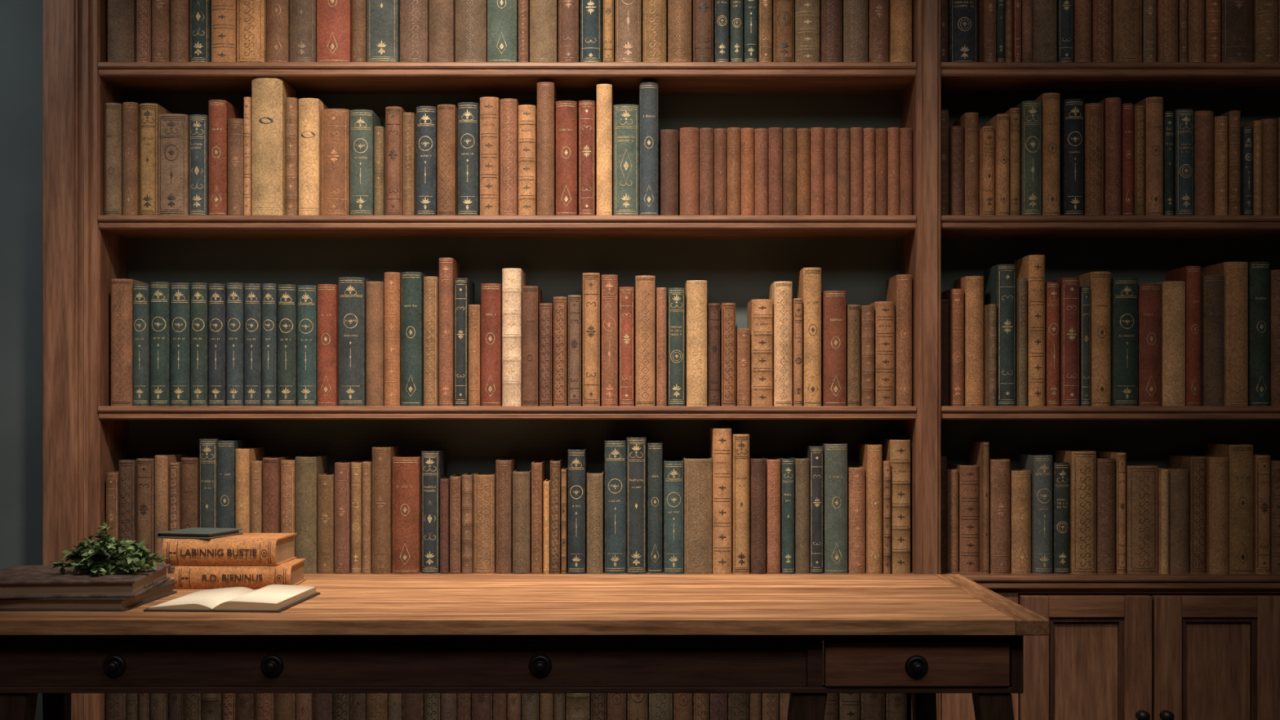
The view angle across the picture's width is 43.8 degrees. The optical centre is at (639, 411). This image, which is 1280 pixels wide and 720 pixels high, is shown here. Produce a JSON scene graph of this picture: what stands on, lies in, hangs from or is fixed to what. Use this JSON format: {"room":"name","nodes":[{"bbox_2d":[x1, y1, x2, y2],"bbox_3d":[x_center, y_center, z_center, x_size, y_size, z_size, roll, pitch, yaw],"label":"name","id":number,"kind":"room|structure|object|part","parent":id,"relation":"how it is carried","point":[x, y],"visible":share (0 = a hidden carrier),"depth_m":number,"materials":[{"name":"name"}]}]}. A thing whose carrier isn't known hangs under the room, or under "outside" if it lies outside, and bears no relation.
{"room":"home library","nodes":[
{"label":"home library","id":0,"kind":"room"},
{"bbox_2d":[0,0,42,719],"bbox_3d":[0.200,-0.335,3.240,4.800,2.750,0.120,0,0,0],"label":"wall","id":1,"kind":"structure","parent":0,"point":[20,20],"depth_m":3.18,"materials":[{"name":"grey paint"}]},
{"bbox_2d":[128,0,1279,719],"bbox_3d":[0.540,0.033,3.171,3.154,1.955,0.012,0,0,0],"label":"panel","id":2,"kind":"object","parent":1,"relation":"attached to","point":[739,272],"visible":0.02,"depth_m":3.17,"materials":[{"name":"paint"}]},
{"bbox_2d":[97,215,915,239],"bbox_3d":[-0.249,-0.356,3.076,1.535,0.026,0.178,0,0,0],"label":"shelf","id":3,"kind":"object","parent":2,"relation":"attached to","point":[130,227],"visible":1,"depth_m":2.99,"materials":[{"name":"brown wood"}]},
{"bbox_2d":[104,78,912,215],"bbox_3d":[-0.249,-0.498,3.077,1.531,0.259,0.163,0,0,0],"label":"books","id":4,"kind":"object","parent":3,"relation":"on","point":[288,155],"visible":0.94,"depth_m":3.01,"materials":[{"name":"fabric"}]},
{"bbox_2d":[97,62,915,93],"bbox_3d":[-0.249,-0.643,3.076,1.535,0.026,0.178,0,0,0],"label":"shelf","id":5,"kind":"object","parent":2,"relation":"attached to","point":[131,77],"visible":1,"depth_m":2.99,"materials":[{"name":"brown wood"}]},
{"bbox_2d":[106,0,911,62],"bbox_3d":[-0.247,-0.766,3.072,1.524,0.221,0.148,0,0,0],"label":"books","id":6,"kind":"object","parent":5,"relation":"on","point":[138,30],"visible":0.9,"depth_m":3.01,"materials":[{"name":"fabric"}]},
{"bbox_2d":[97,405,915,419],"bbox_3d":[-0.249,0.003,3.076,1.535,0.026,0.178,0,0,0],"label":"shelf","id":7,"kind":"object","parent":2,"relation":"attached to","point":[105,412],"visible":1,"depth_m":2.99,"materials":[{"name":"brown wood"}]},
{"bbox_2d":[111,257,911,405],"bbox_3d":[-0.245,-0.150,3.073,1.519,0.281,0.148,0,0,0],"label":"books","id":8,"kind":"object","parent":7,"relation":"on","point":[406,338],"visible":0.98,"depth_m":3.01,"materials":[{"name":"fabric"}]},
{"bbox_2d":[166,565,915,574],"bbox_3d":[-0.249,0.320,3.076,1.535,0.026,0.178,0,0,0],"label":"shelf","id":9,"kind":"object","parent":2,"relation":"attached to","point":[420,573],"visible":0.02,"depth_m":3.00,"materials":[{"name":"brown wood"}]},
{"bbox_2d":[106,427,910,573],"bbox_3d":[-0.248,0.170,3.074,1.524,0.275,0.153,0,0,0],"label":"books","id":10,"kind":"object","parent":9,"relation":"on","point":[726,512],"visible":0.9,"depth_m":3.01,"materials":[{"name":"fabric"}]},
{"bbox_2d":[941,62,1279,93],"bbox_3d":[1.332,-0.643,3.076,1.535,0.026,0.178,0,0,0],"label":"shelf","id":11,"kind":"object","parent":2,"relation":"attached to","point":[957,77],"visible":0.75,"depth_m":3.00,"materials":[{"name":"brown wood"}]},
{"bbox_2d":[941,0,1279,62],"bbox_3d":[1.324,-0.762,3.078,1.511,0.212,0.156,0,0,0],"label":"books","id":12,"kind":"object","parent":11,"relation":"on","point":[972,30],"visible":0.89,"depth_m":3.01,"materials":[{"name":"fabric"}]},
{"bbox_2d":[941,215,1279,239],"bbox_3d":[1.332,-0.356,3.076,1.535,0.026,0.178,0,0,0],"label":"shelf","id":13,"kind":"object","parent":2,"relation":"attached to","point":[953,227],"visible":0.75,"depth_m":2.99,"materials":[{"name":"brown wood"}]},
{"bbox_2d":[941,93,1279,215],"bbox_3d":[1.331,-0.486,3.078,1.525,0.234,0.156,0,0,0],"label":"books","id":14,"kind":"object","parent":13,"relation":"on","point":[1044,155],"visible":0.93,"depth_m":3.01,"materials":[{"name":"fabric"}]},
{"bbox_2d":[941,405,1279,419],"bbox_3d":[1.332,0.003,3.076,1.535,0.026,0.178,0,0,0],"label":"shelf","id":15,"kind":"object","parent":2,"relation":"attached to","point":[948,412],"visible":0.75,"depth_m":2.99,"materials":[{"name":"brown wood"}]},
{"bbox_2d":[941,254,1279,405],"bbox_3d":[1.330,-0.153,3.078,1.523,0.285,0.156,0,0,0],"label":"books","id":16,"kind":"object","parent":15,"relation":"on","point":[1208,335],"visible":0.97,"depth_m":3.01,"materials":[{"name":"fabric"}]},
{"bbox_2d":[941,571,1279,589],"bbox_3d":[1.332,0.320,3.067,1.535,0.026,0.196,0,0,0],"label":"shelf","id":17,"kind":"object","parent":2,"relation":"attached to","point":[1031,580],"visible":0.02,"depth_m":2.97,"materials":[{"name":"brown wood"}]},
{"bbox_2d":[941,440,1279,573],"bbox_3d":[1.325,0.183,3.074,1.516,0.248,0.164,0,0,0],"label":"books","id":18,"kind":"object","parent":17,"relation":"on","point":[1079,512],"visible":0.98,"depth_m":3.01,"materials":[{"name":"fabric"}]},
{"bbox_3d":[-0.249,0.684,3.076,1.535,0.025,0.178,0,0,0],"label":"shelf","id":19,"kind":"object","parent":2,"relation":"attached to","visible":0},
{"bbox_2d":[106,640,906,719],"bbox_3d":[-0.254,0.536,3.074,1.517,0.269,0.150,0,0,0],"label":"books","id":20,"kind":"object","parent":19,"relation":"on","point":[119,706],"visible":0.19,"depth_m":3.01,"materials":[{"name":"fabric"}]},
{"bbox_2d":[941,593,1018,719],"bbox_3d":[0.638,0.653,2.999,0.146,0.624,0.022,0,0,0],"label":"stile","id":21,"kind":"object","parent":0,"point":[954,706],"depth_m":2.99,"materials":[{"name":"brown wood"}]},
{"bbox_2d":[1019,595,1048,719],"bbox_3d":[0.738,0.640,2.978,0.051,0.590,0.020,0,0,0],"label":"stile","id":22,"kind":"object","parent":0,"point":[1034,700],"depth_m":2.97,"materials":[{"name":"brown wood"}]},
{"bbox_2d":[1053,622,1117,719],"bbox_3d":[0.834,0.630,2.985,0.123,0.472,0.006,0,0,0],"label":"panel","id":23,"kind":"object","parent":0,"point":[1085,654],"depth_m":2.98,"materials":[{"name":"brown wood"}]},
{"bbox_2d":[1047,595,1124,617],"bbox_3d":[0.834,0.365,2.978,0.141,0.040,0.020,0,0,0],"label":"rail","id":24,"kind":"object","parent":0,"point":[1060,606],"depth_m":2.97,"materials":[{"name":"brown wood"}]},
{"bbox_2d":[990,589,1279,593],"bbox_3d":[1.332,0.337,2.999,1.535,0.009,0.022,0,0,0],"label":"rail","id":25,"kind":"object","parent":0,"point":[998,591],"depth_m":2.99,"materials":[{"name":"brown wood"}]},
{"bbox_2d":[1151,595,1182,719],"bbox_3d":[0.986,0.640,2.978,0.051,0.590,0.020,0,0,0],"label":"stile","id":26,"kind":"object","parent":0,"point":[1166,610],"depth_m":2.97,"materials":[{"name":"brown wood"}]},
{"bbox_2d":[1159,710,1174,719],"bbox_3d":[0.978,0.566,2.955,0.023,0.023,0.026,0,0,0],"label":"handle","id":27,"kind":"object","parent":26,"relation":"attached to","point":[1164,714],"depth_m":2.95,"materials":[{"name":"black metal"}]},
{"bbox_2d":[1186,622,1249,719],"bbox_3d":[1.082,0.630,2.985,0.123,0.472,0.006,0,0,0],"label":"panel","id":28,"kind":"object","parent":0,"point":[1218,653],"depth_m":2.98,"materials":[{"name":"brown wood"}]},
{"bbox_2d":[1179,595,1257,617],"bbox_3d":[1.082,0.365,2.978,0.141,0.040,0.020,0,0,0],"label":"rail","id":29,"kind":"object","parent":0,"point":[1193,606],"depth_m":2.97,"materials":[{"name":"brown wood"}]},
{"bbox_3d":[0.200,1.065,1.050,4.800,0.050,4.500,0,0,0],"label":"floor","id":30,"kind":"structure","parent":0,"visible":0},
{"bbox_2d":[42,0,128,719],"bbox_3d":[-1.068,0.038,3.071,0.102,2.005,0.187,0,0,0],"label":"panel","id":31,"kind":"object","parent":30,"relation":"on","point":[81,260],"visible":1,"depth_m":2.98,"materials":[{"name":"brown wood"}]},
{"bbox_2d":[0,573,1049,719],"bbox_3d":[-0.330,0.660,2.438,1.809,0.760,0.599,0,0,0],"label":"writing desk","id":32,"kind":"object","parent":30,"relation":"on","point":[922,636],"visible":1,"depth_m":2.17,"materials":[{"name":"brown wood"}]},
{"bbox_3d":[-0.891,0.712,2.194,0.108,0.656,0.047,0,0,0],"label":"leg","id":33,"kind":"part","parent":32,"relation":"part of","materials":[{"name":"brown wood"}]},
{"bbox_3d":[-0.985,0.712,2.691,0.038,0.656,0.045,0,0,0],"label":"leg","id":34,"kind":"part","parent":32,"relation":"part of","materials":[{"name":"brown wood"}]},
{"bbox_2d":[0,581,177,611],"bbox_3d":[-0.821,0.271,2.345,0.205,0.018,0.232,0,0,2],"label":"book","id":35,"kind":"object","parent":32,"relation":"on","point":[166,588],"visible":0.62,"depth_m":2.23,"materials":[{"name":"leather"}]},
{"bbox_2d":[0,564,170,598],"bbox_3d":[-0.842,0.250,2.350,0.242,0.024,0.240,0,0,-5],"label":"book","id":36,"kind":"object","parent":35,"relation":"on","point":[31,581],"visible":0.97,"depth_m":2.25,"materials":[{"name":"leather"}]},
{"bbox_2d":[49,521,168,576],"bbox_3d":[-0.781,0.200,2.344,0.165,0.074,0.125,0,0,-24],"label":"plant sprig","id":37,"kind":"object","parent":36,"relation":"on","point":[107,555],"visible":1,"depth_m":2.33,"materials":[{"name":"green plant"}]},
{"bbox_3d":[-0.717,0.347,2.165,0.032,0.032,0.016,0,0,0],"label":"drawer knob","id":38,"kind":"part","parent":32,"relation":"part of","materials":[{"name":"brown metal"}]},
{"bbox_2d":[143,584,320,612],"bbox_3d":[-0.592,0.273,2.332,0.194,0.015,0.224,0,0,3],"label":"open notebook","id":39,"kind":"object","parent":32,"relation":"on","point":[272,597],"visible":1,"depth_m":2.28,"materials":[{"name":"paper"}]},
{"bbox_2d":[173,558,306,589],"bbox_3d":[-0.643,0.262,2.570,0.182,0.036,0.136,0,0,-2],"label":"book","id":40,"kind":"object","parent":32,"relation":"on","point":[291,572],"visible":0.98,"depth_m":2.50,"materials":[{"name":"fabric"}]},
{"bbox_2d":[162,533,296,565],"bbox_3d":[-0.662,0.223,2.575,0.180,0.042,0.136,0,0,2],"label":"book","id":41,"kind":"object","parent":40,"relation":"on","point":[245,548],"visible":0.99,"depth_m":2.51,"materials":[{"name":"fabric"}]},
{"bbox_2d":[155,527,243,538],"bbox_3d":[-0.711,0.197,2.575,0.094,0.009,0.110,0,0,14],"label":"notebook","id":42,"kind":"object","parent":41,"relation":"on","point":[193,532],"visible":1,"depth_m":2.54,"materials":[{"name":"fabric"}]},
{"bbox_3d":[-0.502,0.347,2.165,0.032,0.032,0.016,0,0,0],"label":"drawer knob","id":43,"kind":"part","parent":32,"relation":"part of","materials":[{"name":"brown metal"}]},
{"bbox_3d":[-0.471,0.344,2.182,1.398,0.063,0.017,0,0,0],"label":"apron long drawer","id":44,"kind":"part","parent":32,"relation":"part of","materials":[{"name":"brown wood"}]},
{"bbox_3d":[-0.334,0.307,2.180,1.712,0.012,0.020,0,0,0],"label":"apron rail","id":45,"kind":"part","parent":32,"relation":"part of","materials":[{"name":"brown wood"}]},
{"bbox_3d":[-0.334,0.380,2.180,1.712,0.008,0.024,0,0,0],"label":"apron rail","id":46,"kind":"part","parent":32,"relation":"part of","materials":[{"name":"brown wood"}]},
{"bbox_3d":[-0.136,0.347,2.165,0.032,0.032,0.016,0,0,0],"label":"drawer knob","id":47,"kind":"part","parent":32,"relation":"part of","materials":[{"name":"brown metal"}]},
{"bbox_3d":[0.196,0.712,2.194,0.121,0.656,0.047,0,0,0],"label":"leg","id":48,"kind":"part","parent":32,"relation":"part of","materials":[{"name":"brown wood"}]},
{"bbox_3d":[0.376,0.347,2.156,0.032,0.032,0.016,0,0,0],"label":"drawer knob","id":49,"kind":"part","parent":32,"relation":"part of","materials":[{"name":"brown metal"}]},
{"bbox_3d":[0.378,0.344,2.176,0.251,0.060,0.024,0,0,0],"label":"drawer","id":50,"kind":"part","parent":32,"relation":"part of","materials":[{"name":"brown wood"}]},
{"bbox_3d":[0.485,0.712,2.690,0.057,0.656,0.044,0,0,0],"label":"leg","id":51,"kind":"part","parent":32,"relation":"part of","materials":[{"name":"brown wood"}]},
{"bbox_3d":[0.518,0.712,2.194,0.114,0.656,0.047,0,0,0],"label":"leg","id":52,"kind":"part","parent":32,"relation":"part of","materials":[{"name":"brown wood"}]},
{"bbox_3d":[0.514,0.343,2.183,0.016,0.082,0.033,0,0,0],"label":"corner post","id":53,"kind":"part","parent":32,"relation":"part of","materials":[{"name":"brown wood"}]},
{"bbox_2d":[900,0,941,719],"bbox_3d":[0.541,0.038,3.071,0.046,2.005,0.187,0,0,0],"label":"divider","id":54,"kind":"object","parent":30,"relation":"on","point":[921,100],"visible":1,"depth_m":2.98,"materials":[{"name":"brown wood"}]},
{"bbox_3d":[2.024,0.653,2.999,0.152,0.624,0.022,0,0,0],"label":"cabinet right stile","id":55,"kind":"object","parent":30,"relation":"on","visible":0},
{"bbox_2d":[1048,617,1053,719],"bbox_3d":[0.768,0.630,2.981,0.009,0.490,0.014,0,0,0],"label":"molding","id":56,"kind":"structure","parent":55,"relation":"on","point":[1051,636],"depth_m":2.97,"materials":[{"name":"brown wood"}]},
{"bbox_2d":[1053,617,1119,622],"bbox_3d":[0.834,0.389,2.981,0.123,0.009,0.014,0,0,0],"label":"molding","id":57,"kind":"structure","parent":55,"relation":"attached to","point":[1055,620],"depth_m":2.97,"materials":[{"name":"brown wood"}]},
{"bbox_2d":[1117,617,1124,719],"bbox_3d":[0.900,0.630,2.981,0.009,0.490,0.014,0,0,0],"label":"molding","id":58,"kind":"structure","parent":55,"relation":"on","point":[1121,624],"depth_m":2.97,"materials":[{"name":"brown wood"}]},
{"bbox_2d":[1122,595,1151,719],"bbox_3d":[0.930,0.640,2.978,0.051,0.590,0.020,0,0,0],"label":"stile","id":59,"kind":"object","parent":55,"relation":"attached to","point":[1138,608],"depth_m":2.97,"materials":[{"name":"brown wood"}]},
{"bbox_2d":[1135,710,1150,719],"bbox_3d":[0.933,0.566,2.955,0.023,0.023,0.026,0,0,0],"label":"handle","id":60,"kind":"object","parent":59,"relation":"attached to","point":[1140,714],"depth_m":2.95,"materials":[{"name":"black metal"}]},
{"bbox_2d":[1182,617,1186,719],"bbox_3d":[1.016,0.630,2.981,0.009,0.490,0.014,0,0,0],"label":"molding","id":61,"kind":"structure","parent":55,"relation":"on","point":[1184,620],"depth_m":2.97,"materials":[{"name":"brown wood"}]},
{"bbox_2d":[1186,617,1251,622],"bbox_3d":[1.081,0.389,2.981,0.123,0.009,0.014,0,0,0],"label":"molding","id":62,"kind":"structure","parent":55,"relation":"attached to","point":[1188,620],"depth_m":2.97,"materials":[{"name":"brown wood"}]},
{"bbox_2d":[1249,617,1256,719],"bbox_3d":[1.148,0.630,2.981,0.009,0.490,0.014,0,0,0],"label":"molding","id":63,"kind":"structure","parent":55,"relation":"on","point":[1253,624],"depth_m":2.97,"materials":[{"name":"brown wood"}]},
{"bbox_2d":[1254,595,1279,719],"bbox_3d":[1.178,0.640,2.978,0.051,0.590,0.020,0,0,0],"label":"stile","id":64,"kind":"object","parent":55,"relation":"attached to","point":[1268,619],"depth_m":2.97,"materials":[{"name":"brown wood"}]}
]}

